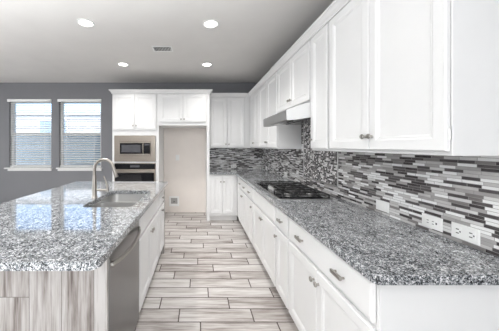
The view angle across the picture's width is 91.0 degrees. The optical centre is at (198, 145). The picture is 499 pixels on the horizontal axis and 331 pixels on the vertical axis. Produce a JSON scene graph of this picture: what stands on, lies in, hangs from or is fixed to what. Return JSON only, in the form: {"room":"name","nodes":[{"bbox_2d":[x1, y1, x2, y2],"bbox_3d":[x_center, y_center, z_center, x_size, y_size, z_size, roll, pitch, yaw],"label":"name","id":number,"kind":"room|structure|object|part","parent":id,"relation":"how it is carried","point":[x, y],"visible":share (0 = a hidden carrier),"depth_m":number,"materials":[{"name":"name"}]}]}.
{"room":"kitchen","nodes":[
{"label":"kitchen","id":0,"kind":"room"},
{"bbox_2d":[0,83,260,211],"bbox_3d":[-2.040,0.030,5.149,6.720,2.740,0.162,0,0,0],"label":"wall","id":1,"kind":"structure","parent":0,"point":[13,184],"depth_m":5.08,"materials":[{"name":"grey paint"}]},
{"bbox_2d":[4,102,51,170],"bbox_3d":[-3.598,-0.225,5.117,0.985,1.500,0.185,0,0,0],"label":"window","id":2,"kind":"structure","parent":1,"relation":"in","point":[13,107],"depth_m":5.15,"materials":[{"name":"white plastic"}]},
{"bbox_3d":[-3.598,0.490,5.087,0.985,0.070,0.123,0,0,0],"label":"sill","id":3,"kind":"part","parent":2,"relation":"part of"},
{"bbox_2d":[7,99,51,166],"bbox_3d":[-3.572,-0.268,5.085,0.911,1.439,0.101,0,0,0],"label":"window blind","id":4,"kind":"object","parent":2,"relation":"attached to","point":[8,100],"visible":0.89,"depth_m":5.10,"materials":[{"name":"white plastic"}]},
{"bbox_3d":[-3.572,0.443,5.114,0.883,0.019,0.040,0,0,0],"label":"rail","id":5,"kind":"part","parent":4,"relation":"part of","materials":[{"name":"white plastic"}]},
{"bbox_2d":[56,102,101,170],"bbox_3d":[-2.525,-0.225,5.117,0.950,1.500,0.185,0,0,0],"label":"window","id":6,"kind":"structure","parent":1,"relation":"in","point":[62,107],"depth_m":5.15,"materials":[{"name":"white plastic"}]},
{"bbox_2d":[57,99,100,166],"bbox_3d":[-2.518,-0.268,5.085,0.911,1.439,0.101,0,0,0],"label":"window blind","id":7,"kind":"object","parent":6,"relation":"attached to","point":[58,100],"visible":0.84,"depth_m":5.10,"materials":[{"name":"white plastic"}]},
{"bbox_3d":[-2.518,0.443,5.114,0.883,0.019,0.040,0,0,0],"label":"rail","id":8,"kind":"part","parent":7,"relation":"part of","materials":[{"name":"white plastic"}]},
{"bbox_3d":[-2.525,0.490,5.087,0.950,0.070,0.123,0,0,0],"label":"sill","id":9,"kind":"part","parent":6,"relation":"part of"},
{"bbox_2d":[169,196,178,205],"bbox_3d":[-0.525,1.165,5.062,0.210,0.210,0.024,0,0,0],"label":"outlet box","id":10,"kind":"object","parent":1,"relation":"attached to","point":[173,200],"visible":1,"depth_m":5.06,"materials":[{"name":"white plastic"}]},
{"bbox_2d":[159,94,206,127],"bbox_3d":[-0.301,-0.675,4.744,0.892,0.590,0.670,0,0,0],"label":"upper cabinet","id":11,"kind":"object","parent":1,"relation":"attached to","point":[175,110],"visible":1,"depth_m":4.45,"materials":[{"name":"white paint"}]},
{"bbox_3d":[-0.517,-0.700,4.447,0.425,0.516,0.019,0,0,0],"label":"door","id":12,"kind":"part","parent":11,"relation":"part of","materials":[{"name":"white paint"}]},
{"bbox_3d":[-0.086,-0.700,4.447,0.425,0.516,0.019,0,0,0],"label":"door","id":13,"kind":"part","parent":11,"relation":"part of","materials":[{"name":"white paint"}]},
{"bbox_2d":[210,97,250,147],"bbox_3d":[0.678,-0.465,4.894,0.963,1.010,0.370,0,0,0],"label":"upper cabinet","id":14,"kind":"object","parent":1,"relation":"attached to","point":[229,116],"visible":0.86,"depth_m":4.75,"materials":[{"name":"white paint"}]},
{"bbox_3d":[0.385,-0.468,4.747,0.340,0.980,0.019,0,0,0],"label":"door","id":15,"kind":"part","parent":14,"relation":"part of","materials":[{"name":"white paint"}]},
{"bbox_3d":[0.732,-0.468,4.747,0.337,0.980,0.019,0,0,0],"label":"door","id":16,"kind":"part","parent":14,"relation":"part of","materials":[{"name":"white paint"}]},
{"bbox_2d":[0,0,333,82],"bbox_3d":[-2.040,-1.400,0.940,7.020,0.120,8.580,0,0,0],"label":"ceiling","id":17,"kind":"structure","parent":0,"point":[42,41],"depth_m":3.02,"materials":[{"name":"paint"}]},
{"bbox_2d":[76,18,94,26],"bbox_3d":[-1.230,-1.335,2.610,0.184,0.009,0.184,0,0,0],"label":"recessed light","id":18,"kind":"object","parent":17,"relation":"in","point":[81,21],"visible":1,"depth_m":2.60,"materials":[{"name":"white plastic"}]},
{"bbox_2d":[117,62,128,65],"bbox_3d":[-1.240,-1.335,3.930,0.184,0.009,0.184,0,0,0],"label":"recessed light","id":19,"kind":"object","parent":17,"relation":"in","point":[119,63],"visible":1,"depth_m":3.92,"materials":[{"name":"white plastic"}]},
{"bbox_2d":[151,46,172,51],"bbox_3d":[-0.502,-1.335,3.305,0.275,0.008,0.190,0,0,0],"label":"ceiling vent","id":20,"kind":"object","parent":17,"relation":"in","point":[156,48],"visible":1,"depth_m":3.29,"materials":[{"name":"white plastic"}]},
{"bbox_2d":[201,62,211,66],"bbox_3d":[0.130,-1.335,3.940,0.184,0.009,0.184,0,0,0],"label":"recessed light","id":21,"kind":"object","parent":17,"relation":"in","point":[206,64],"visible":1,"depth_m":3.94,"materials":[{"name":"white plastic"}]},
{"bbox_2d":[203,19,218,27],"bbox_3d":[0.130,-1.335,2.630,0.184,0.009,0.184,0,0,0],"label":"recessed light","id":22,"kind":"object","parent":17,"relation":"in","point":[211,23],"visible":1,"depth_m":2.62,"materials":[{"name":"white plastic"}]},
{"bbox_2d":[135,212,298,330],"bbox_3d":[-2.040,1.450,0.940,7.020,0.100,8.580,0,0,0],"label":"floor","id":23,"kind":"structure","parent":0,"point":[210,275],"depth_m":2.43,"materials":[{"name":"beige tile"}]},
{"bbox_2d":[0,189,164,330],"bbox_3d":[-0.907,0.963,2.193,0.905,0.875,2.013,0,0,0],"label":"kitchen island","id":24,"kind":"object","parent":23,"relation":"on","point":[29,300],"visible":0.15,"depth_m":1.19,"materials":[{"name":"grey wood"}]},
{"bbox_3d":[-0.907,0.963,1.196,0.905,0.875,0.018,0,0,0],"label":"panel","id":25,"kind":"part","parent":24,"relation":"part of","materials":[{"name":"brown wood"}]},
{"bbox_2d":[0,181,167,270],"bbox_3d":[-1.052,0.505,2.147,1.255,0.038,2.285,0,0,0],"label":"island countertop","id":26,"kind":"structure","parent":24,"relation":"on","point":[54,229],"depth_m":1.47,"materials":[{"name":"stone"}]},
{"bbox_2d":[91,158,117,197],"bbox_3d":[-0.883,0.299,2.250,0.252,0.373,0.057,0,0,0],"label":"faucet","id":27,"kind":"object","parent":26,"relation":"on","point":[94,180],"visible":1,"depth_m":2.24,"materials":[{"name":"silver metal"}]},
{"bbox_3d":[-0.871,0.354,2.250,0.054,0.150,0.026,0,0,0],"label":"lever","id":28,"kind":"part","parent":27,"relation":"part of","materials":[{"name":"silver metal"}]},
{"bbox_2d":[90,194,145,206],"bbox_3d":[-0.740,0.621,2.260,0.450,0.194,0.760,0,0,0],"label":"sink","id":29,"kind":"object","parent":26,"relation":"in","point":[114,200],"visible":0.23,"depth_m":2.54,"materials":[{"name":"metal"}]},
{"bbox_3d":[-0.740,0.624,2.071,0.402,0.188,0.333,0,0,0],"label":"bowl","id":30,"kind":"part","parent":29,"relation":"part of","materials":[{"name":"metal"}]},
{"bbox_3d":[-0.740,0.622,2.437,0.402,0.182,0.358,0,0,0],"label":"bowl","id":31,"kind":"part","parent":29,"relation":"part of","materials":[{"name":"metal"}]},
{"bbox_3d":[-0.907,0.963,3.160,0.905,0.875,0.080,0,0,0],"label":"panel","id":32,"kind":"part","parent":24,"relation":"part of","materials":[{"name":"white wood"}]},
{"bbox_2d":[108,221,140,330],"bbox_3d":[-0.730,0.964,1.512,0.661,0.872,0.605,0,0,0],"label":"dishwasher","id":33,"kind":"object","parent":23,"relation":"on","point":[123,263],"visible":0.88,"depth_m":1.46,"materials":[{"name":"metal"}]},
{"bbox_3d":[-0.427,0.611,1.512,0.055,0.031,0.565,0,0,0],"label":"handle","id":34,"kind":"part","parent":33,"relation":"part of","materials":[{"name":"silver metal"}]},
{"bbox_2d":[112,94,163,180],"bbox_3d":[-1.179,0.215,4.744,0.863,2.370,0.671,0,0,0],"label":"tall cabinet","id":35,"kind":"object","parent":23,"relation":"on","point":[132,114],"visible":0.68,"depth_m":4.45,"materials":[{"name":"white paint"}]},
{"bbox_3d":[-1.389,-0.629,4.447,0.394,0.658,0.019,0,0,0],"label":"door","id":36,"kind":"part","parent":35,"relation":"part of","materials":[{"name":"white paint"}]},
{"bbox_2d":[114,136,155,161],"bbox_3d":[-1.188,0.048,4.671,0.761,0.479,0.557,0,0,0],"label":"microwave","id":37,"kind":"object","parent":35,"relation":"in","point":[126,148],"visible":0.99,"depth_m":4.44,"materials":[{"name":"metal"}]},
{"bbox_3d":[-1.246,0.045,4.425,0.426,0.200,0.004,0,0,0],"label":"door glass","id":38,"kind":"part","parent":37,"relation":"part of","materials":[{"name":"black glass"}]},
{"bbox_3d":[-1.188,0.045,4.442,0.593,0.254,0.032,0,0,0],"label":"door","id":39,"kind":"part","parent":37,"relation":"part of","materials":[{"name":"glass"}]},
{"bbox_3d":[-0.962,0.045,4.425,0.123,0.200,0.004,0,0,0],"label":"control panel","id":40,"kind":"part","parent":37,"relation":"part of","materials":[{"name":"black glass"}]},
{"bbox_2d":[114,163,155,180],"bbox_3d":[-1.188,0.676,4.662,0.761,0.718,0.576,0,0,0],"label":"wall oven","id":41,"kind":"object","parent":35,"relation":"in","point":[125,171],"visible":0.46,"depth_m":4.42,"materials":[{"name":"glass"}]},
{"bbox_3d":[-1.188,0.709,4.430,0.749,0.542,0.020,0,0,0],"label":"door","id":42,"kind":"part","parent":41,"relation":"part of","materials":[{"name":"metal"}]},
{"bbox_3d":[-1.188,0.708,4.419,0.721,0.425,0.004,0,0,0],"label":"door glass","id":43,"kind":"part","parent":41,"relation":"part of","materials":[{"name":"black glass"}]},
{"bbox_3d":[-1.188,0.377,4.435,0.749,0.103,0.010,0,0,0],"label":"control panel","id":44,"kind":"part","parent":41,"relation":"part of","materials":[{"name":"black glass"}]},
{"bbox_3d":[-1.188,0.470,4.397,0.701,0.022,0.046,0,0,0],"label":"handle","id":45,"kind":"part","parent":41,"relation":"part of","materials":[{"name":"silver metal"}]},
{"bbox_3d":[-0.990,-0.629,4.447,0.394,0.658,0.019,0,0,0],"label":"door","id":46,"kind":"part","parent":35,"relation":"part of","materials":[{"name":"white paint"}]},
{"bbox_2d":[109,0,350,96],"bbox_3d":[-0.172,-1.006,2.995,2.980,0.071,4.165,0,0,0],"label":"crown molding","id":47,"kind":"structure","parent":35,"relation":"attached to","point":[336,6],"depth_m":3.04,"materials":[{"name":"white paint"}]},
{"bbox_2d":[139,196,158,311],"bbox_3d":[-0.761,0.963,2.271,0.675,0.875,0.898,0,0,0],"label":"base cabinet","id":48,"kind":"object","parent":23,"relation":"on","point":[149,222],"visible":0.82,"depth_m":2.15,"materials":[{"name":"white paint"}]},
{"bbox_3d":[-0.462,1.002,2.053,0.019,0.547,0.430,0,0,0],"label":"door","id":49,"kind":"part","parent":48,"relation":"part of","materials":[{"name":"white paint"}]},
{"bbox_3d":[-0.462,1.002,2.489,0.019,0.547,0.430,0,0,0],"label":"door","id":50,"kind":"part","parent":48,"relation":"part of","materials":[{"name":"white paint"}]},
{"bbox_2d":[157,190,163,256],"bbox_3d":[-0.761,0.963,2.920,0.675,0.875,0.398,0,0,0],"label":"base cabinet","id":51,"kind":"object","parent":23,"relation":"on","point":[161,196],"visible":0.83,"depth_m":2.90,"materials":[{"name":"white paint"}]},
{"bbox_3d":[-0.462,0.626,2.920,0.019,0.158,0.366,0,0,0],"label":"drawer","id":52,"kind":"part","parent":51,"relation":"part of","materials":[{"name":"white paint"}]},
{"bbox_2d":[206,94,209,220],"bbox_3d":[0.171,0.215,4.768,0.051,2.370,0.623,0,0,0],"label":"end panel","id":53,"kind":"object","parent":23,"relation":"on","point":[208,95],"visible":0.9,"depth_m":4.46,"materials":[{"name":"white paint"}]},
{"bbox_2d":[210,174,236,219],"bbox_3d":[0.454,0.963,4.744,0.513,0.875,0.670,0,0,0],"label":"base cabinet","id":54,"kind":"object","parent":23,"relation":"on","point":[223,187],"visible":0.97,"depth_m":4.44,"materials":[{"name":"white paint"}]},
{"bbox_3d":[0.322,0.897,4.447,0.213,0.705,0.019,0,0,0],"label":"door","id":55,"kind":"part","parent":54,"relation":"part of","materials":[{"name":"white paint"}]},
{"bbox_3d":[0.539,0.897,4.447,0.211,0.705,0.019,0,0,0],"label":"door","id":56,"kind":"part","parent":54,"relation":"part of","materials":[{"name":"white paint"}]},
{"bbox_2d":[237,176,248,233],"bbox_3d":[0.989,0.963,3.939,0.661,0.875,0.998,0,0,0],"label":"base cabinet","id":57,"kind":"object","parent":23,"relation":"on","point":[242,195],"visible":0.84,"depth_m":3.79,"materials":[{"name":"white paint"}]},
{"bbox_3d":[0.697,0.626,3.975,0.019,0.158,0.338,0,0,0],"label":"drawer","id":58,"kind":"part","parent":57,"relation":"part of","materials":[{"name":"white paint"}]},
{"bbox_3d":[0.697,1.002,3.974,0.019,0.547,0.341,0,0,0],"label":"door","id":59,"kind":"part","parent":57,"relation":"part of","materials":[{"name":"white paint"}]},
{"bbox_3d":[0.697,1.002,3.627,0.019,0.547,0.341,0,0,0],"label":"door","id":60,"kind":"part","parent":57,"relation":"part of","materials":[{"name":"white paint"}]},
{"bbox_3d":[0.697,0.626,3.625,0.019,0.158,0.338,0,0,0],"label":"drawer","id":61,"kind":"part","parent":57,"relation":"part of","materials":[{"name":"white paint"}]},
{"bbox_2d":[247,185,253,244],"bbox_3d":[0.989,0.963,3.260,0.661,0.875,0.359,0,0,0],"label":"base cabinet","id":62,"kind":"object","parent":23,"relation":"on","point":[250,201],"visible":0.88,"depth_m":3.25,"materials":[{"name":"white paint"}]},
{"bbox_3d":[0.697,0.626,3.260,0.019,0.158,0.328,0,0,0],"label":"drawer","id":63,"kind":"part","parent":62,"relation":"part of","materials":[{"name":"white paint"}]},
{"bbox_2d":[253,189,277,285],"bbox_3d":[0.989,0.963,2.623,0.660,0.875,0.914,0,0,0],"label":"base cabinet","id":64,"kind":"object","parent":23,"relation":"on","point":[264,212],"visible":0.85,"depth_m":2.52,"materials":[{"name":"white paint"}]},
{"bbox_3d":[0.697,1.002,2.845,0.019,0.547,0.438,0,0,0],"label":"door","id":65,"kind":"part","parent":64,"relation":"part of","materials":[{"name":"white paint"}]},
{"bbox_3d":[0.697,1.002,2.400,0.019,0.547,0.438,0,0,0],"label":"door","id":66,"kind":"part","parent":64,"relation":"part of","materials":[{"name":"white paint"}]},
{"bbox_2d":[273,207,290,308],"bbox_3d":[0.989,0.963,2.013,0.661,0.875,0.304,0,0,0],"label":"base cabinet","id":67,"kind":"object","parent":23,"relation":"on","point":[282,220],"visible":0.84,"depth_m":1.98,"materials":[{"name":"white paint"}]},
{"bbox_3d":[0.697,0.626,2.013,0.019,0.158,0.273,0,0,0],"label":"drawer","id":68,"kind":"part","parent":67,"relation":"part of","materials":[{"name":"white paint"}]},
{"bbox_3d":[0.697,1.002,2.013,0.019,0.547,0.273,0,0,0],"label":"door","id":69,"kind":"part","parent":67,"relation":"part of","materials":[{"name":"white paint"}]},
{"bbox_2d":[289,218,498,330],"bbox_3d":[0.989,0.963,1.400,0.661,0.875,0.920,0,0,0],"label":"base cabinet","id":70,"kind":"object","parent":23,"relation":"on","point":[326,293],"visible":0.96,"depth_m":1.00,"materials":[{"name":"white paint"}]},
{"bbox_3d":[0.673,0.626,1.620,0.030,0.020,0.085,0,0,0],"label":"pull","id":71,"kind":"part","parent":70,"relation":"part of","materials":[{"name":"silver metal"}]},
{"bbox_3d":[0.697,1.002,1.627,0.019,0.547,0.435,0,0,0],"label":"door","id":72,"kind":"part","parent":70,"relation":"part of","materials":[{"name":"white paint"}]},
{"bbox_3d":[0.697,0.626,1.401,0.019,0.158,0.886,0,0,0],"label":"drawer","id":73,"kind":"part","parent":70,"relation":"part of","materials":[{"name":"white paint"}]},
{"bbox_3d":[0.673,0.626,1.170,0.030,0.020,0.085,0,0,0],"label":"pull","id":74,"kind":"part","parent":70,"relation":"part of","materials":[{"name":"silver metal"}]},
{"bbox_3d":[0.697,1.002,1.181,0.019,0.547,0.445,0,0,0],"label":"door","id":75,"kind":"part","parent":70,"relation":"part of","materials":[{"name":"white paint"}]},
{"bbox_2d":[210,169,498,284],"bbox_3d":[0.754,0.505,2.985,1.111,0.038,4.170,0,0,0],"label":"countertop","id":76,"kind":"structure","parent":70,"relation":"on","point":[385,250],"depth_m":1.17,"materials":[{"name":"stone"}]},
{"bbox_2d":[256,181,332,199],"bbox_3d":[0.970,0.465,2.615,0.490,0.042,0.900,0,0,0],"label":"gas cooktop","id":77,"kind":"object","parent":76,"relation":"in","point":[281,191],"visible":1,"depth_m":2.45,"materials":[{"name":"metal"}]},
{"bbox_3d":[1.014,0.963,0.946,0.607,0.875,0.012,0,0,0],"label":"panel","id":78,"kind":"part","parent":70,"relation":"part of","materials":[{"name":"white paint"}]},
{"bbox_2d":[261,124,498,256],"bbox_3d":[1.387,0.030,1.015,0.167,2.740,8.430,0,0,0],"label":"wall","id":79,"kind":"structure","parent":0,"point":[464,190],"depth_m":1.49,"materials":[{"name":"tile"}]},
{"bbox_2d":[250,89,259,147],"bbox_3d":[1.144,-0.465,4.364,0.350,1.010,0.748,0,0,0],"label":"upper cabinet","id":80,"kind":"object","parent":79,"relation":"attached to","point":[254,99],"visible":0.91,"depth_m":4.31,"materials":[{"name":"white paint"}]},
{"bbox_3d":[1.006,-0.468,4.545,0.019,0.980,0.356,0,0,0],"label":"door","id":81,"kind":"part","parent":80,"relation":"part of","materials":[{"name":"white paint"}]},
{"bbox_3d":[1.006,-0.468,4.184,0.019,0.980,0.356,0,0,0],"label":"door","id":82,"kind":"part","parent":80,"relation":"part of","materials":[{"name":"white paint"}]},
{"bbox_2d":[259,72,300,148],"bbox_3d":[1.144,-0.465,3.535,0.350,1.010,0.909,0,0,0],"label":"upper cabinet","id":83,"kind":"object","parent":79,"relation":"attached to","point":[279,136],"visible":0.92,"depth_m":3.26,"materials":[{"name":"white paint"}]},
{"bbox_3d":[1.006,-0.468,3.756,0.019,0.980,0.436,0,0,0],"label":"door","id":84,"kind":"part","parent":83,"relation":"part of","materials":[{"name":"white paint"}]},
{"bbox_3d":[1.006,-0.468,3.314,0.019,0.980,0.436,0,0,0],"label":"door","id":85,"kind":"part","parent":83,"relation":"part of","materials":[{"name":"white paint"}]},
{"bbox_2d":[263,102,310,126],"bbox_3d":[1.048,-0.311,2.561,0.516,0.175,0.784,0,0,0],"label":"range hood","id":86,"kind":"object","parent":79,"relation":"attached to","point":[300,114],"visible":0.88,"depth_m":2.22,"materials":[{"name":"metal"}]},
{"bbox_3d":[1.048,-0.317,2.171,0.516,0.165,0.003,0,0,0],"label":"panel","id":87,"kind":"part","parent":86,"relation":"part of","materials":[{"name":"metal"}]},
{"bbox_2d":[277,40,310,112],"bbox_3d":[1.144,-0.685,2.623,0.350,0.570,0.914,0,0,0],"label":"upper cabinet","id":88,"kind":"object","parent":79,"relation":"attached to","point":[294,77],"visible":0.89,"depth_m":2.50,"materials":[{"name":"white paint"}]},
{"bbox_3d":[1.006,-0.688,2.845,0.019,0.540,0.438,0,0,0],"label":"door","id":89,"kind":"part","parent":88,"relation":"part of","materials":[{"name":"white paint"}]},
{"bbox_3d":[1.006,-0.688,2.400,0.019,0.540,0.438,0,0,0],"label":"door","id":90,"kind":"part","parent":88,"relation":"part of","materials":[{"name":"white paint"}]},
{"bbox_2d":[308,23,330,150],"bbox_3d":[1.144,-0.465,2.013,0.350,1.010,0.304,0,0,0],"label":"upper cabinet","id":91,"kind":"object","parent":79,"relation":"attached to","point":[319,139],"visible":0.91,"depth_m":1.99,"materials":[{"name":"white paint"}]},
{"bbox_3d":[1.309,0.060,2.627,0.004,0.640,0.715,0,0,0],"label":"mosaic panel","id":92,"kind":"part","parent":79,"relation":"part of","materials":[{"name":"grey tile"}]},
{"bbox_2d":[376,199,388,212],"bbox_3d":[1.306,0.428,1.713,0.010,0.072,0.118,0,0,0],"label":"wall switch","id":93,"kind":"object","parent":79,"relation":"attached to","point":[383,206],"visible":1,"depth_m":1.70,"materials":[{"name":"white plastic"}]},
{"bbox_2d":[329,0,498,155],"bbox_3d":[1.144,-0.465,1.411,0.350,1.010,0.897,0,0,0],"label":"upper cabinet","id":94,"kind":"object","parent":79,"relation":"attached to","point":[418,77],"visible":1,"depth_m":1.11,"materials":[{"name":"white paint"}]},
{"bbox_3d":[1.006,-0.468,1.630,0.019,0.980,0.428,0,0,0],"label":"door","id":95,"kind":"part","parent":94,"relation":"part of","materials":[{"name":"white paint"}]},
{"bbox_3d":[1.006,-0.468,1.190,0.019,0.980,0.438,0,0,0],"label":"door","id":96,"kind":"part","parent":94,"relation":"part of","materials":[{"name":"white paint"}]},
{"bbox_2d":[422,213,442,231],"bbox_3d":[1.306,0.428,1.348,0.009,0.072,0.118,0,0,0],"label":"wall outlet","id":97,"kind":"object","parent":79,"relation":"attached to","point":[432,222],"visible":1,"depth_m":1.34,"materials":[{"name":"white plastic"}]},
{"bbox_2d":[425,217,437,227],"bbox_3d":[1.304,0.428,1.348,0.003,0.036,0.073,0,0,0],"label":"receptacle","id":98,"kind":"object","parent":97,"relation":"attached to","point":[430,222],"depth_m":1.34,"materials":[{"name":"white plastic"}]},
{"bbox_2d":[451,222,479,245],"bbox_3d":[1.306,0.428,1.180,0.009,0.074,0.125,0,0,0],"label":"wall outlet","id":99,"kind":"object","parent":79,"relation":"attached to","point":[469,234],"visible":1,"depth_m":1.18,"materials":[{"name":"white plastic"}]},
{"bbox_2d":[453,226,461,235],"bbox_3d":[1.304,0.428,1.210,0.003,0.038,0.037,0,0,0],"label":"receptacle","id":100,"kind":"object","parent":99,"relation":"attached to","point":[457,230],"depth_m":1.21,"materials":[{"name":"white plastic"}]},
{"bbox_2d":[466,230,475,240],"bbox_3d":[1.304,0.428,1.150,0.003,0.038,0.037,0,0,0],"label":"receptacle","id":101,"kind":"object","parent":99,"relation":"attached to","point":[470,234],"depth_m":1.15,"materials":[{"name":"white plastic"}]},
{"label":"outside","id":102,"kind":"structure","parent":0,"visible":0},
{"bbox_3d":[-4.000,1.600,10.615,20.000,0.100,10.770,0,0,0],"label":"ground","id":103,"kind":"structure","parent":102,"visible":0},
{"bbox_2d":[17,136,99,164],"bbox_3d":[-4.500,0.585,7.475,15.000,1.930,0.190,0,0,0],"label":"window blinds","id":104,"kind":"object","parent":103,"relation":"on","point":[17,136],"depth_m":7.40,"materials":[{"name":"white plastic"}]},
{"bbox_2d":[17,113,99,131],"bbox_3d":[-6.250,0.115,11.790,9.600,2.870,4.520,0,0,0],"label":"house","id":105,"kind":"structure","parent":103,"relation":"on","point":[18,114],"depth_m":9.60,"materials":[{"name":"paint"}]},
{"bbox_3d":[-5.800,-0.600,9.540,1.040,0.840,0.020,0,0,0],"label":"pane","id":106,"kind":"part","parent":105,"relation":"part of","materials":[{"name":"clear glass"}]}
]}

